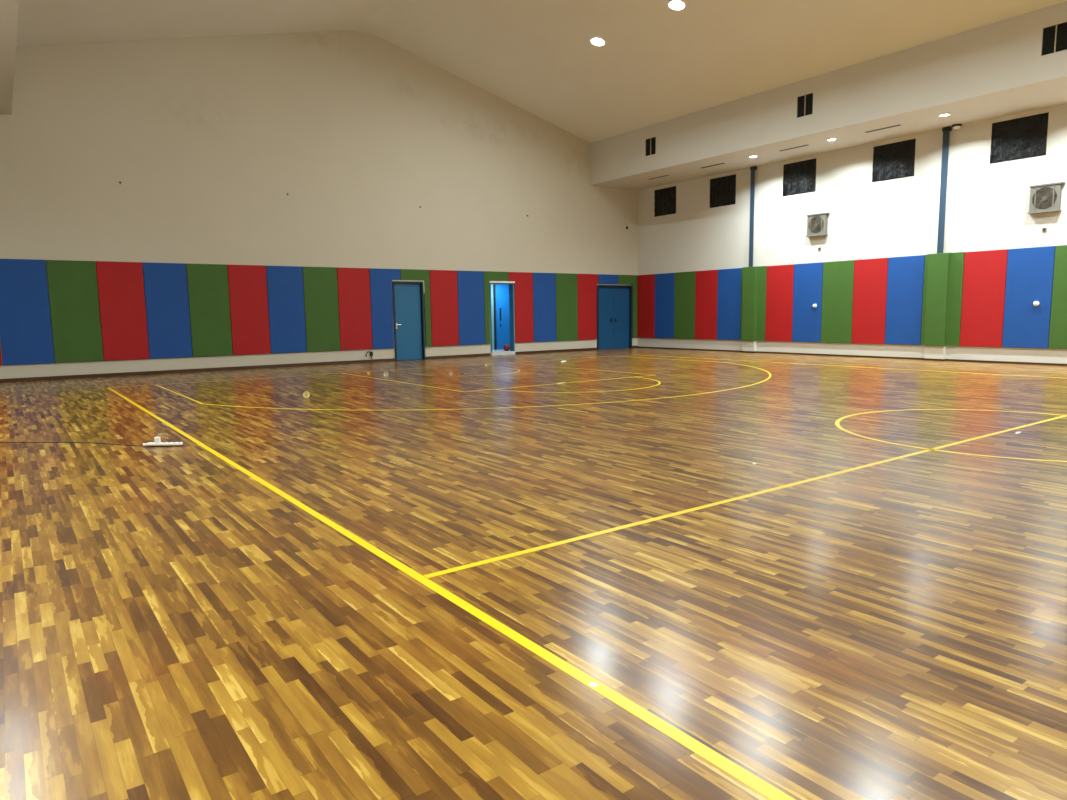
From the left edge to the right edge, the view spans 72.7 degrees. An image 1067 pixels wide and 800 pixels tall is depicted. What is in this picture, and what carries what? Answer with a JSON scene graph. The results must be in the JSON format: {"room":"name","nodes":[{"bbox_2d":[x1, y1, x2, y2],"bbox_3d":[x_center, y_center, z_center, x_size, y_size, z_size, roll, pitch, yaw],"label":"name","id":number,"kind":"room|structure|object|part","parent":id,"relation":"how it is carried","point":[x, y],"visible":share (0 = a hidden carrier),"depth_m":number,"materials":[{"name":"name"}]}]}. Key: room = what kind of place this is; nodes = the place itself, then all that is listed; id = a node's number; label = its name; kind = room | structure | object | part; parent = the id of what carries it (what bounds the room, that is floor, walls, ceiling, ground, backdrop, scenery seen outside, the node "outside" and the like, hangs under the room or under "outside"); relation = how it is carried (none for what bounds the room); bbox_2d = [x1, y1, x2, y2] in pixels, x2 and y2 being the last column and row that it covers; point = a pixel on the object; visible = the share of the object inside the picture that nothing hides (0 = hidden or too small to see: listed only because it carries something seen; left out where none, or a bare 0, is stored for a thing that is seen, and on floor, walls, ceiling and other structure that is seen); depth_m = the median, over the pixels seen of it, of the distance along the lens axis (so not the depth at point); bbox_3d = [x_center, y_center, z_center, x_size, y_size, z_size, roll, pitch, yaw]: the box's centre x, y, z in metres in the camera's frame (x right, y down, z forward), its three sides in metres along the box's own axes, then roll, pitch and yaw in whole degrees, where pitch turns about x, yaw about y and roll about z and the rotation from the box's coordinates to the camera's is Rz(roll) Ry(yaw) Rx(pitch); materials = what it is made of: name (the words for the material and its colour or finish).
{"room":"indoor sports hall","nodes":[
{"label":"indoor sports hall","id":0,"kind":"room"},
{"bbox_2d":[0,31,637,378],"bbox_3d":[-4.855,-5.853,21.477,21.820,9.455,0.200,-6,8,-36],"label":"wall","id":1,"kind":"structure","parent":0,"point":[206,140],"depth_m":19.89,"materials":[{"name":"beige paint"}]},
{"bbox_2d":[0,0,18,114],"bbox_3d":[-2.628,-5.597,1.689,2.580,1.648,34.200,-6,8,-36],"label":"trim","id":2,"kind":"structure","parent":1,"relation":"attached to","point":[8,8],"depth_m":12.37,"materials":[{"name":"white paint"}]},
{"bbox_2d":[0,259,54,364],"bbox_3d":[-11.710,-2.021,16.682,0.992,2.396,0.050,-6,8,-36],"label":"pad","id":3,"kind":"object","parent":1,"relation":"attached to","point":[25,319],"visible":1,"depth_m":16.67,"materials":[{"name":"blue fabric"}]},
{"bbox_2d":[46,260,103,362],"bbox_3d":[-10.904,-2.102,17.268,0.992,2.396,0.050,-6,8,-36],"label":"pad","id":4,"kind":"object","parent":1,"relation":"attached to","point":[72,285],"visible":1,"depth_m":17.24,"materials":[{"name":"green fabric"}]},
{"bbox_2d":[95,261,148,360],"bbox_3d":[-10.098,-2.184,17.854,0.992,2.396,0.050,-6,8,-36],"label":"pad","id":5,"kind":"object","parent":1,"relation":"attached to","point":[121,295],"visible":1,"depth_m":17.82,"materials":[{"name":"red fabric"}]},
{"bbox_2d":[142,262,191,358],"bbox_3d":[-9.292,-2.266,18.440,0.992,2.396,0.050,-6,8,-36],"label":"pad","id":6,"kind":"object","parent":1,"relation":"attached to","point":[165,284],"visible":1,"depth_m":18.41,"materials":[{"name":"blue fabric"}]},
{"bbox_2d":[186,264,232,356],"bbox_3d":[-8.486,-2.348,19.026,0.992,2.396,0.050,-6,8,-36],"label":"pad","id":7,"kind":"object","parent":1,"relation":"attached to","point":[208,290],"visible":1,"depth_m":19.00,"materials":[{"name":"green fabric"}]},
{"bbox_2d":[227,265,270,354],"bbox_3d":[-7.679,-2.430,19.612,0.992,2.396,0.050,-6,8,-36],"label":"pad","id":8,"kind":"object","parent":1,"relation":"attached to","point":[247,284],"visible":1,"depth_m":19.58,"materials":[{"name":"red fabric"}]},
{"bbox_2d":[266,266,306,353],"bbox_3d":[-6.873,-2.512,20.198,0.992,2.396,0.050,-6,8,-36],"label":"pad","id":9,"kind":"object","parent":1,"relation":"attached to","point":[285,293],"visible":1,"depth_m":20.17,"materials":[{"name":"blue fabric"}]},
{"bbox_2d":[0,345,637,382],"bbox_3d":[-4.724,-1.192,21.948,21.820,0.085,0.020,-6,8,-36],"label":"baseboard","id":10,"kind":"structure","parent":1,"relation":"attached to","point":[580,349],"depth_m":19.61,"materials":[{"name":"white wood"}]},
{"bbox_2d":[302,267,339,351],"bbox_3d":[-6.067,-2.594,20.784,0.992,2.396,0.050,-6,8,-36],"label":"pad","id":11,"kind":"object","parent":1,"relation":"attached to","point":[320,287],"visible":1,"depth_m":20.75,"materials":[{"name":"green fabric"}]},
{"bbox_2d":[337,267,371,350],"bbox_3d":[-5.261,-2.676,21.370,0.992,2.396,0.050,-6,8,-36],"label":"pad","id":12,"kind":"object","parent":1,"relation":"attached to","point":[354,301],"visible":1,"depth_m":21.34,"materials":[{"name":"red fabric"}]},
{"bbox_2d":[369,268,399,348],"bbox_3d":[-4.455,-2.758,21.956,0.992,2.396,0.050,-6,8,-36],"label":"pad","id":13,"kind":"object","parent":1,"relation":"attached to","point":[381,298],"visible":1,"depth_m":21.86,"materials":[{"name":"blue fabric"}]},
{"bbox_2d":[392,280,425,360],"bbox_3d":[-3.898,-2.464,22.510,1.080,2.452,0.252,-6,8,-36],"label":"door","id":14,"kind":"structure","parent":1,"relation":"in","point":[408,297],"depth_m":22.51,"materials":[{"name":"blue paint"}]},
{"bbox_3d":[-3.842,-3.481,22.291,1.080,0.382,0.014,-6,8,-36],"label":"edge trim","id":15,"kind":"part","parent":14,"relation":"part of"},
{"bbox_2d":[400,269,431,346],"bbox_3d":[-3.649,-2.840,22.542,0.992,2.396,0.050,-6,8,-36],"label":"pad","id":16,"kind":"object","parent":1,"relation":"attached to","point":[405,274],"visible":1,"depth_m":22.68,"materials":[{"name":"green fabric"}]},
{"bbox_2d":[429,270,458,346],"bbox_3d":[-2.842,-2.922,23.128,0.992,2.396,0.050,-6,8,-36],"label":"pad","id":17,"kind":"object","parent":1,"relation":"attached to","point":[443,283],"visible":1,"depth_m":23.09,"materials":[{"name":"red fabric"}]},
{"bbox_2d":[457,271,484,344],"bbox_3d":[-2.036,-3.004,23.714,0.992,2.396,0.050,-6,8,-36],"label":"pad","id":18,"kind":"object","parent":1,"relation":"attached to","point":[471,319],"visible":1,"depth_m":23.68,"materials":[{"name":"blue fabric"}]},
{"bbox_2d":[484,271,508,343],"bbox_3d":[-1.230,-3.086,24.300,0.992,2.396,0.050,-6,8,-36],"label":"pad","id":19,"kind":"object","parent":1,"relation":"attached to","point":[488,275],"visible":1,"depth_m":24.08,"materials":[{"name":"green fabric"}]},
{"bbox_2d":[489,281,514,355],"bbox_3d":[-1.103,-2.761,24.546,1.020,2.473,0.262,-6,8,-36],"label":"door frame","id":20,"kind":"structure","parent":1,"relation":"in","point":[510,283],"depth_m":24.70,"materials":[{"name":"teal paint"}]},
{"bbox_3d":[-1.052,-3.951,24.310,1.020,0.055,0.032,-6,8,-36],"label":"edge trim","id":21,"kind":"part","parent":20,"relation":"part of","materials":[{"name":"white plastic"}]},
{"bbox_3d":[-1.087,-1.590,24.688,0.960,0.113,0.260,-6,8,-36],"label":"sill","id":22,"kind":"part","parent":20,"relation":"part of","materials":[{"name":"tile"}]},
{"bbox_2d":[509,272,533,342],"bbox_3d":[-0.424,-3.168,24.886,0.992,2.396,0.050,-6,8,-36],"label":"pad","id":23,"kind":"object","parent":1,"relation":"attached to","point":[523,285],"visible":1,"depth_m":24.91,"materials":[{"name":"red fabric"}]},
{"bbox_2d":[533,273,555,341],"bbox_3d":[0.382,-3.250,25.472,0.992,2.396,0.050,-6,8,-36],"label":"pad","id":24,"kind":"object","parent":1,"relation":"attached to","point":[544,284],"visible":1,"depth_m":25.45,"materials":[{"name":"blue fabric"}]},
{"bbox_2d":[555,273,577,340],"bbox_3d":[1.188,-3.332,26.058,0.992,2.396,0.050,-6,8,-36],"label":"pad","id":25,"kind":"object","parent":1,"relation":"attached to","point":[566,283],"visible":1,"depth_m":26.03,"materials":[{"name":"green fabric"}]},
{"bbox_2d":[577,274,597,339],"bbox_3d":[1.995,-3.413,26.643,0.992,2.396,0.050,-6,8,-36],"label":"pad","id":26,"kind":"object","parent":1,"relation":"attached to","point":[586,283],"visible":1,"depth_m":26.59,"materials":[{"name":"red fabric"}]},
{"bbox_2d":[598,274,617,283],"bbox_3d":[2.786,-4.511,27.107,0.992,0.350,0.050,-6,8,-36],"label":"pad","id":27,"kind":"object","parent":1,"relation":"attached to","point":[602,278],"visible":1,"depth_m":27.06,"materials":[{"name":"blue fabric"}]},
{"bbox_2d":[597,285,631,349],"bbox_3d":[3.020,-3.142,27.549,1.770,2.400,0.240,-6,8,-36],"label":"door","id":28,"kind":"structure","parent":1,"relation":"in","point":[614,302],"depth_m":27.56,"materials":[{"name":"blue paint"}]},
{"bbox_2d":[618,275,636,337],"bbox_3d":[3.608,-3.577,27.816,0.994,2.396,0.050,-6,8,-36],"label":"pad","id":29,"kind":"object","parent":1,"relation":"attached to","point":[622,279],"visible":1,"depth_m":27.95,"materials":[{"name":"green fabric"}]},
{"bbox_2d":[491,284,498,349],"bbox_3d":[-0.796,-3.034,25.843,3.900,2.700,1.500,-6,8,-36],"label":"wall","id":30,"kind":"structure","parent":0,"point":[492,295],"depth_m":26.16,"materials":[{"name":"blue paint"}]},
{"bbox_2d":[493,284,509,349],"bbox_3d":[-1.068,-3.072,26.400,0.840,2.450,0.073,-6,8,-36],"label":"door","id":31,"kind":"structure","parent":30,"relation":"in","point":[500,291],"depth_m":26.32,"materials":[{"name":"blue paint"}]},
{"bbox_3d":[-1.070,-3.072,26.402,0.840,2.450,0.068,-6,8,-36],"label":"frame","id":32,"kind":"part","parent":31,"relation":"part of","materials":[{"name":"blue paint"}]},
{"bbox_2d":[0,348,1066,799],"bbox_3d":[5.386,0.426,8.264,22.220,0.151,34.600,-6,8,-36],"label":"floor","id":33,"kind":"structure","parent":0,"point":[413,582],"depth_m":3.80,"materials":[{"name":"brown wood"}]},
{"bbox_2d":[0,442,142,445],"bbox_3d":[-6.255,0.496,8.354,3.919,0.018,0.214,0,7,6],"label":"extension cord","id":34,"kind":"object","parent":33,"relation":"on","point":[0,442],"visible":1,"depth_m":8.34,"materials":[{"name":"plastic"}]},
{"bbox_2d":[143,442,182,446],"bbox_3d":[-4.107,0.489,8.037,0.429,0.048,0.056,-1,7,0],"label":"power strip","id":35,"kind":"object","parent":33,"relation":"on","point":[149,444],"visible":1,"depth_m":8.02,"materials":[{"name":"white plastic"}]},
{"bbox_2d":[154,433,167,442],"bbox_3d":[-4.124,0.419,8.031,0.131,0.100,0.047,-1,7,-4],"label":"plug adapter","id":36,"kind":"object","parent":35,"relation":"on","point":[156,439],"visible":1,"depth_m":8.01,"materials":[{"name":"white plastic"}]},
{"bbox_2d":[303,391,309,397],"bbox_3d":[-3.970,-0.098,12.640,0.113,0.113,0.153,-5,8,-31],"label":"shuttlecock","id":37,"kind":"object","parent":33,"relation":"on","point":[306,394],"visible":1,"depth_m":12.64,"materials":[{"name":"white plastic"}]},
{"bbox_2d":[588,682,598,687],"bbox_3d":[0.228,1.084,2.764,0.040,0.003,0.034,5,9,42],"label":"paper scrap","id":38,"kind":"object","parent":33,"relation":"on","point":[592,684],"visible":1,"depth_m":2.76,"materials":[{"name":"white paper"}]},
{"bbox_2d":[16,0,1066,142],"bbox_3d":[5.264,-8.179,7.229,17.060,2.332,34.600,-6,8,-36],"label":"ceiling","id":39,"kind":"structure","parent":0,"point":[657,63],"depth_m":18.48,"materials":[{"name":"paint"}]},
{"bbox_2d":[590,37,605,45],"bbox_3d":[1.700,-9.462,19.156,0.415,0.117,0.428,-7,9,-41],"label":"recessed light","id":40,"kind":"object","parent":39,"relation":"in","point":[597,41],"visible":1,"depth_m":19.14,"materials":[{"name":"white plastic"}]},
{"bbox_2d":[668,0,685,10],"bbox_3d":[3.344,-9.218,16.927,0.415,0.117,0.428,-7,9,-41],"label":"recessed light","id":41,"kind":"object","parent":39,"relation":"in","point":[677,5],"visible":1,"depth_m":16.92,"materials":[{"name":"white plastic"}]},
{"bbox_2d":[638,104,1066,363],"bbox_3d":[14.217,-3.667,14.332,0.200,6.280,34.600,-6,8,-36],"label":"wall","id":42,"kind":"structure","parent":0,"point":[987,207],"depth_m":20.46,"materials":[{"name":"white paint"}]},
{"bbox_2d":[637,274,654,337],"bbox_3d":[4.307,-3.581,27.765,0.050,2.396,0.934,-6,8,-36],"label":"pad","id":43,"kind":"object","parent":42,"relation":"attached to","point":[645,283],"visible":1,"depth_m":27.73,"materials":[{"name":"red fabric"}]},
{"bbox_2d":[646,137,655,155],"bbox_3d":[3.845,-8.299,23.761,0.054,0.540,0.470,-6,8,-36],"label":"air vent","id":44,"kind":"object","parent":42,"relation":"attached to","point":[650,143],"visible":1,"depth_m":23.74,"materials":[{"name":"black metal"}]},
{"bbox_2d":[655,273,674,338],"bbox_3d":[4.878,-3.496,26.991,0.050,2.396,0.982,-6,8,-36],"label":"pad","id":45,"kind":"object","parent":42,"relation":"attached to","point":[665,282],"visible":1,"depth_m":26.95,"materials":[{"name":"blue fabric"}]},
{"bbox_2d":[654,186,675,216],"bbox_3d":[4.842,-7.270,26.606,0.061,0.970,1.090,-6,8,-36],"label":"window","id":46,"kind":"structure","parent":42,"relation":"in","point":[665,199],"depth_m":26.59,"materials":[{"name":"black glass"}]},
{"bbox_2d":[674,271,695,338],"bbox_3d":[5.464,-3.409,26.197,0.050,2.396,0.982,-6,8,-36],"label":"pad","id":47,"kind":"object","parent":42,"relation":"attached to","point":[684,288],"visible":1,"depth_m":26.17,"materials":[{"name":"green fabric"}]},
{"bbox_2d":[695,270,717,339],"bbox_3d":[6.050,-3.322,25.404,0.050,2.396,0.982,-6,8,-36],"label":"pad","id":48,"kind":"object","parent":42,"relation":"attached to","point":[706,282],"visible":1,"depth_m":25.37,"materials":[{"name":"red fabric"}]},
{"bbox_2d":[710,174,735,207],"bbox_3d":[6.398,-7.039,24.498,0.061,0.970,1.110,-6,8,-36],"label":"window","id":49,"kind":"structure","parent":42,"relation":"in","point":[722,189],"depth_m":24.47,"materials":[{"name":"black glass"}]},
{"bbox_2d":[717,268,741,339],"bbox_3d":[6.635,-3.235,24.610,0.050,2.396,0.982,-6,8,-36],"label":"pad","id":50,"kind":"object","parent":42,"relation":"attached to","point":[729,280],"visible":1,"depth_m":24.58,"materials":[{"name":"blue fabric"}]},
{"bbox_2d":[742,341,756,350],"bbox_3d":[7.154,-1.792,24.022,0.140,0.344,0.480,-6,8,-36],"label":"trim","id":51,"kind":"structure","parent":42,"relation":"attached to","point":[746,345],"depth_m":23.94,"materials":[{"name":"white paint"}]},
{"bbox_2d":[749,166,756,266],"bbox_3d":[7.103,-5.920,23.532,0.120,3.200,0.180,-6,8,-36],"label":"steel column","id":52,"kind":"structure","parent":42,"relation":"attached to","point":[753,168],"depth_m":23.49,"materials":[{"name":"blue metal"}]},
{"bbox_2d":[740,266,766,340],"bbox_3d":[7.164,-3.144,23.776,0.190,2.408,0.982,-6,8,-36],"label":"pad","id":53,"kind":"object","parent":42,"relation":"attached to","point":[753,279],"visible":1,"depth_m":23.68,"materials":[{"name":"green fabric"}]},
{"bbox_2d":[765,264,793,341],"bbox_3d":[7.806,-3.061,23.023,0.050,2.396,0.982,-6,8,-36],"label":"pad","id":54,"kind":"object","parent":42,"relation":"attached to","point":[780,278],"visible":1,"depth_m":22.99,"materials":[{"name":"red fabric"}]},
{"bbox_2d":[780,145,807,150],"bbox_3d":[7.432,-7.199,20.715,0.096,0.018,0.920,-6,8,-36],"label":"air vent","id":55,"kind":"object","parent":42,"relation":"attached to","point":[803,145],"visible":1,"depth_m":20.70,"materials":[{"name":"black metal"}]},
{"bbox_2d":[783,158,815,196],"bbox_3d":[8.128,-6.782,22.154,0.061,0.970,1.140,-6,8,-36],"label":"window","id":56,"kind":"structure","parent":42,"relation":"in","point":[798,177],"depth_m":22.13,"materials":[{"name":"black glass"}]},
{"bbox_2d":[797,93,812,117],"bbox_3d":[7.199,-7.801,19.217,0.054,0.540,0.470,-6,8,-36],"label":"air vent","id":57,"kind":"object","parent":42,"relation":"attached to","point":[805,103],"visible":1,"depth_m":19.21,"materials":[{"name":"black metal"}]},
{"bbox_2d":[792,262,822,342],"bbox_3d":[8.392,-2.974,22.230,0.050,2.396,0.982,-6,8,-36],"label":"pad","id":58,"kind":"object","parent":42,"relation":"attached to","point":[808,277],"visible":1,"depth_m":22.20,"materials":[{"name":"blue fabric"}]},
{"bbox_2d":[806,212,829,236],"bbox_3d":[8.499,-5.233,21.689,0.140,0.655,0.686,-6,8,-36],"label":"exhaust fan","id":59,"kind":"object","parent":42,"relation":"attached to","point":[817,224],"visible":1,"depth_m":21.65,"materials":[{"name":"grey metal"}]},
{"bbox_3d":[8.491,-4.929,21.743,0.140,0.040,0.644,-6,8,-36],"label":"rail","id":60,"kind":"part","parent":59,"relation":"part of","materials":[{"name":"grey metal"}]},
{"bbox_3d":[8.495,-5.538,21.653,0.140,0.040,0.686,-6,8,-36],"label":"rail","id":61,"kind":"part","parent":59,"relation":"part of","materials":[{"name":"grey metal"}]},
{"bbox_2d":[590,1,1066,189],"bbox_3d":[13.206,-7.207,13.197,2.580,1.648,34.200,-6,8,-36],"label":"soffit","id":62,"kind":"object","parent":42,"relation":"attached to","point":[997,69],"depth_m":18.27,"materials":[{"name":"white paint"}]},
{"bbox_2d":[821,260,854,342],"bbox_3d":[8.977,-2.887,21.436,0.050,2.396,0.982,-6,8,-36],"label":"pad","id":63,"kind":"object","parent":42,"relation":"attached to","point":[838,276],"visible":1,"depth_m":21.40,"materials":[{"name":"green fabric"}]},
{"bbox_2d":[638,346,1066,365],"bbox_3d":[14.122,-0.559,14.590,0.160,0.050,34.180,-6,8,-36],"label":"baseboard","id":64,"kind":"structure","parent":42,"relation":"attached to","point":[984,361],"depth_m":20.59,"materials":[{"name":"white wood"}]},
{"bbox_2d":[851,258,887,343],"bbox_3d":[9.563,-2.800,20.643,0.050,2.396,0.982,-6,8,-36],"label":"pad","id":65,"kind":"object","parent":42,"relation":"attached to","point":[870,275],"visible":1,"depth_m":20.61,"materials":[{"name":"red fabric"}]},
{"bbox_2d":[865,124,900,132],"bbox_3d":[8.970,-6.971,18.631,0.096,0.018,0.920,-6,8,-36],"label":"air vent","id":66,"kind":"object","parent":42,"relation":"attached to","point":[899,124],"visible":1,"depth_m":18.59,"materials":[{"name":"black metal"}]},
{"bbox_2d":[872,139,915,181],"bbox_3d":[9.846,-6.526,19.826,0.061,0.970,1.170,-6,8,-36],"label":"window","id":67,"kind":"structure","parent":42,"relation":"in","point":[896,160],"depth_m":19.80,"materials":[{"name":"black glass"}]},
{"bbox_2d":[885,255,924,344],"bbox_3d":[10.149,-2.713,19.849,0.050,2.396,0.982,-6,8,-36],"label":"pad","id":68,"kind":"object","parent":42,"relation":"attached to","point":[905,281],"visible":1,"depth_m":19.82,"materials":[{"name":"blue fabric"}]},
{"bbox_2d":[924,346,946,358],"bbox_3d":[10.667,-1.270,19.261,0.140,0.344,0.500,-6,8,-36],"label":"trim","id":69,"kind":"structure","parent":42,"relation":"attached to","point":[930,352],"depth_m":19.19,"materials":[{"name":"white paint"}]},
{"bbox_2d":[921,252,964,345],"bbox_3d":[10.678,-2.622,19.015,0.190,2.408,0.982,-6,8,-36],"label":"pad","id":70,"kind":"object","parent":42,"relation":"attached to","point":[943,272],"visible":1,"depth_m":18.92,"materials":[{"name":"green fabric"}]},
{"bbox_2d":[938,113,950,116],"bbox_3d":[9.833,-6.819,17.363,0.270,0.018,0.270,-6,8,-36],"label":"recessed light","id":71,"kind":"object","parent":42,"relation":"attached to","point":[944,114],"visible":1,"depth_m":17.34,"materials":[{"name":"white plastic"}]},
{"bbox_2d":[937,126,951,252],"bbox_3d":[10.616,-5.398,18.771,0.120,3.200,0.180,-6,8,-36],"label":"steel column","id":72,"kind":"structure","parent":42,"relation":"attached to","point":[945,146],"depth_m":18.73,"materials":[{"name":"blue metal"}]},
{"bbox_2d":[952,124,961,128],"bbox_3d":[10.706,-6.904,18.348,0.220,0.110,0.220,-6,8,-36],"label":"ceiling sensor","id":73,"kind":"object","parent":42,"relation":"attached to","point":[955,126],"visible":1,"depth_m":18.29,"materials":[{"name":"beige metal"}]},
{"bbox_2d":[960,249,1007,346],"bbox_3d":[11.320,-2.539,18.262,0.050,2.396,0.982,-6,8,-36],"label":"pad","id":74,"kind":"object","parent":42,"relation":"attached to","point":[985,272],"visible":1,"depth_m":18.23,"materials":[{"name":"red fabric"}]},
{"bbox_2d":[990,112,1048,163],"bbox_3d":[11.638,-6.260,17.397,0.061,0.970,1.200,-6,8,-36],"label":"window","id":75,"kind":"structure","parent":42,"relation":"in","point":[1024,137],"depth_m":17.37,"materials":[{"name":"black glass"}]},
{"bbox_2d":[1002,246,1054,348],"bbox_3d":[11.905,-2.452,17.469,0.050,2.396,0.982,-6,8,-36],"label":"pad","id":76,"kind":"object","parent":42,"relation":"attached to","point":[1030,271],"visible":1,"depth_m":17.43,"materials":[{"name":"blue fabric"}]},
{"bbox_2d":[1028,181,1065,214],"bbox_3d":[11.989,-4.714,16.961,0.140,0.655,0.686,-6,8,-36],"label":"exhaust fan","id":77,"kind":"object","parent":42,"relation":"attached to","point":[1044,198],"visible":1,"depth_m":16.94,"materials":[{"name":"grey metal"}]},
{"bbox_3d":[11.981,-4.411,17.014,0.140,0.040,0.644,-6,8,-36],"label":"rail","id":78,"kind":"part","parent":77,"relation":"part of","materials":[{"name":"grey metal"}]},
{"bbox_3d":[11.985,-5.019,16.924,0.140,0.040,0.686,-6,8,-36],"label":"rail","id":79,"kind":"part","parent":77,"relation":"part of","materials":[{"name":"grey metal"}]},
{"bbox_3d":[11.991,-4.854,16.912,0.139,0.208,0.015,5,9,41],"label":"blade","id":80,"kind":"part","parent":77,"relation":"part of","materials":[{"name":"metal"}]},
{"bbox_2d":[1042,22,1066,55],"bbox_3d":[10.558,-7.301,14.664,0.054,0.540,0.470,-6,8,-36],"label":"air vent","id":81,"kind":"object","parent":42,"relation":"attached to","point":[1054,37],"visible":1,"depth_m":14.68,"materials":[{"name":"black metal"}]},
{"bbox_2d":[1048,245,1066,348],"bbox_3d":[12.491,-2.365,16.675,0.050,2.396,0.982,-6,8,-36],"label":"pad","id":82,"kind":"object","parent":42,"relation":"attached to","point":[1058,319],"visible":1,"depth_m":16.93,"materials":[{"name":"green fabric"}]},
{"bbox_3d":[-0.748,-1.739,25.958,3.700,0.100,1.400,-6,8,-36],"label":"floor","id":83,"kind":"structure","parent":0,"visible":0},
{"bbox_2d":[503,344,509,350],"bbox_3d":[-0.931,-1.803,25.091,0.243,0.240,0.243,-6,8,-36],"label":"ball","id":84,"kind":"object","parent":83,"relation":"on","point":[506,347],"visible":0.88,"depth_m":25.00,"materials":[{"name":"red rubber"}]}
]}

